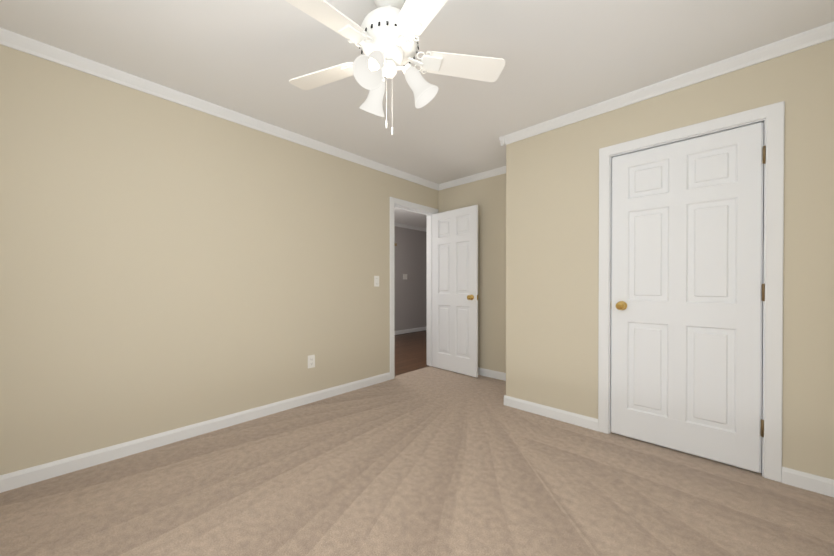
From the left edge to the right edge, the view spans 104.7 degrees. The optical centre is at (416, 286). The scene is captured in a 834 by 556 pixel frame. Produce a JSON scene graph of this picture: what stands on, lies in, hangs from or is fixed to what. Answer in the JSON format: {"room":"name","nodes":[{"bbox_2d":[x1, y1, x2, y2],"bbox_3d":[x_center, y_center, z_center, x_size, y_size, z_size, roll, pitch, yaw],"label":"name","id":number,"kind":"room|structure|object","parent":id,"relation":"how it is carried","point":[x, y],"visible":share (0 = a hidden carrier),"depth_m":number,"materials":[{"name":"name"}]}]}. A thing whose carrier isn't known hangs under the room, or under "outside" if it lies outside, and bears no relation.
{"room":"empty bedroom","nodes":[
{"label":"empty bedroom","id":0,"kind":"room"},
{"bbox_2d":[0,45,437,474],"bbox_3d":[-1.140,-0.135,2.885,0.120,2.410,4.280,0,0,43],"label":"wall","id":1,"kind":"structure","parent":0,"point":[166,265],"depth_m":2.17,"materials":[{"name":"paint"}]},
{"bbox_2d":[0,372,389,492],"bbox_3d":[-1.383,1.030,2.537,0.014,0.086,3.131,0,0,43],"label":"baseboard","id":2,"kind":"structure","parent":1,"relation":"attached to","point":[31,475],"depth_m":2.16,"materials":[{"name":"white wood"}]},
{"bbox_2d":[0,28,439,190],"bbox_3d":[-1.080,-1.306,2.821,0.046,0.066,4.040,0,0,43],"label":"crown molding","id":3,"kind":"structure","parent":1,"relation":"attached to","point":[9,39],"depth_m":2.19,"materials":[{"name":"white wood"}]},
{"bbox_2d":[308,355,314,367],"bbox_3d":[-0.975,0.693,2.973,0.008,0.118,0.072,0,0,43],"label":"electrical outlet plate","id":4,"kind":"object","parent":1,"relation":"attached to","point":[311,361],"visible":1,"depth_m":2.97,"materials":[{"name":"white plastic"}]},
{"bbox_2d":[374,276,378,286],"bbox_3d":[-0.438,-0.059,3.534,0.016,0.118,0.072,0,0,43],"label":"switch plate","id":5,"kind":"object","parent":1,"relation":"attached to","point":[376,281],"visible":1,"depth_m":3.53,"materials":[{"name":"white plastic"}]},
{"bbox_2d":[390,197,437,379],"bbox_3d":[-0.066,0.018,4.033,0.156,2.090,0.863,0,0,43],"label":"door frame","id":6,"kind":"structure","parent":1,"relation":"attached to","point":[429,212],"depth_m":4.04,"materials":[{"name":"white wood"}]},
{"bbox_2d":[432,205,477,377],"bbox_3d":[0.452,0.053,3.985,0.173,2.004,0.721,0,0,-44],"label":"entry door","id":7,"kind":"structure","parent":6,"relation":"attached to","point":[455,297],"depth_m":3.94,"materials":[{"name":"white wood"}]},
{"bbox_2d":[394,226,426,330],"bbox_3d":[0.492,-0.146,4.713,0.004,2.410,5.140,0,0,43],"label":"wall","id":8,"kind":"structure","parent":0,"point":[410,292],"depth_m":4.08,"materials":[{"name":"paint"}]},
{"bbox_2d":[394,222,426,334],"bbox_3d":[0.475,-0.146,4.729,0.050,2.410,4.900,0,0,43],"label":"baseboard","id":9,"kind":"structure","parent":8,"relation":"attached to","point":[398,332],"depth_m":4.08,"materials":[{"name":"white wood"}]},
{"bbox_2d":[395,331,428,375],"bbox_3d":[-0.297,1.110,5.463,2.290,0.088,4.900,0,0,43],"label":"floor","id":10,"kind":"structure","parent":0,"point":[410,352],"depth_m":5.21,"materials":[{"name":"brown wood"}]},
{"bbox_2d":[0,366,833,555],"bbox_3d":[0.164,1.128,1.667,3.580,0.100,4.280,0,0,43],"label":"floor carpet","id":11,"kind":"object","parent":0,"point":[430,461],"visible":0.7,"depth_m":1.67,"materials":[{"name":"beige carpet"}]},
{"bbox_2d":[0,0,833,228],"bbox_3d":[0.272,-1.404,3.526,5.990,0.120,7.160,0,0,43],"label":"ceiling","id":12,"kind":"structure","parent":0,"point":[250,58],"depth_m":1.83,"materials":[{"name":"paint"}]},
{"bbox_2d":[285,0,504,134],"bbox_3d":[-0.143,-1.005,1.350,1.082,0.651,0.694,0,0,6],"label":"ceiling fan","id":13,"kind":"object","parent":12,"relation":"hanging from","point":[386,34],"visible":1,"depth_m":1.43,"materials":[{"name":"white"}]},
{"bbox_2d":[438,173,505,372],"bbox_3d":[1.610,-0.136,3.155,3.520,2.410,0.120,0,0,43],"label":"wall","id":14,"kind":"structure","parent":0,"point":[487,196],"depth_m":3.78,"materials":[{"name":"paint"}]},
{"bbox_2d":[440,166,505,189],"bbox_3d":[0.783,-1.312,3.811,1.285,0.066,0.046,0,0,43],"label":"crown molding","id":15,"kind":"structure","parent":14,"relation":"attached to","point":[502,170],"depth_m":3.89,"materials":[{"name":"white wood"}]},
{"bbox_2d":[478,367,505,380],"bbox_3d":[0.771,1.021,3.856,1.345,0.086,0.017,0,0,43],"label":"baseboard","id":16,"kind":"structure","parent":14,"relation":"attached to","point":[481,371],"depth_m":3.75,"materials":[{"name":"white wood"}]},
{"bbox_2d":[506,39,833,479],"bbox_3d":[1.828,-0.132,2.404,2.175,2.410,0.677,0,0,43],"label":"wall","id":17,"kind":"structure","parent":0,"point":[552,236],"depth_m":2.19,"materials":[{"name":"paint"}]},
{"bbox_2d":[504,395,597,430],"bbox_3d":[1.067,1.029,2.652,0.765,0.086,0.014,0,0,43],"label":"baseboard","id":18,"kind":"structure","parent":17,"relation":"attached to","point":[591,423],"depth_m":2.61,"materials":[{"name":"white wood"}]},
{"bbox_2d":[499,22,833,145],"bbox_3d":[1.494,-1.303,2.215,2.032,0.066,0.046,0,0,43],"label":"crown molding","id":19,"kind":"structure","parent":17,"relation":"attached to","point":[773,50],"depth_m":2.01,"materials":[{"name":"white wood"}]},
{"bbox_2d":[611,122,765,472],"bbox_3d":[1.676,0.065,2.066,0.765,2.004,0.104,0,0,43],"label":"closet door","id":20,"kind":"structure","parent":17,"relation":"in","point":[687,291],"depth_m":2.04,"materials":[{"name":"white wood"}]},
{"bbox_2d":[598,101,784,481],"bbox_3d":[1.716,0.030,2.117,0.907,2.090,0.136,0,0,43],"label":"trim","id":21,"kind":"structure","parent":17,"relation":"attached to","point":[771,117],"depth_m":1.80,"materials":[{"name":"white wood"}]},
{"bbox_2d":[782,466,833,496],"bbox_3d":[2.137,1.035,1.647,0.358,0.086,0.014,0,0,43],"label":"baseboard","id":22,"kind":"structure","parent":17,"relation":"attached to","point":[791,477],"depth_m":1.70,"materials":[{"name":"white wood"}]}
]}

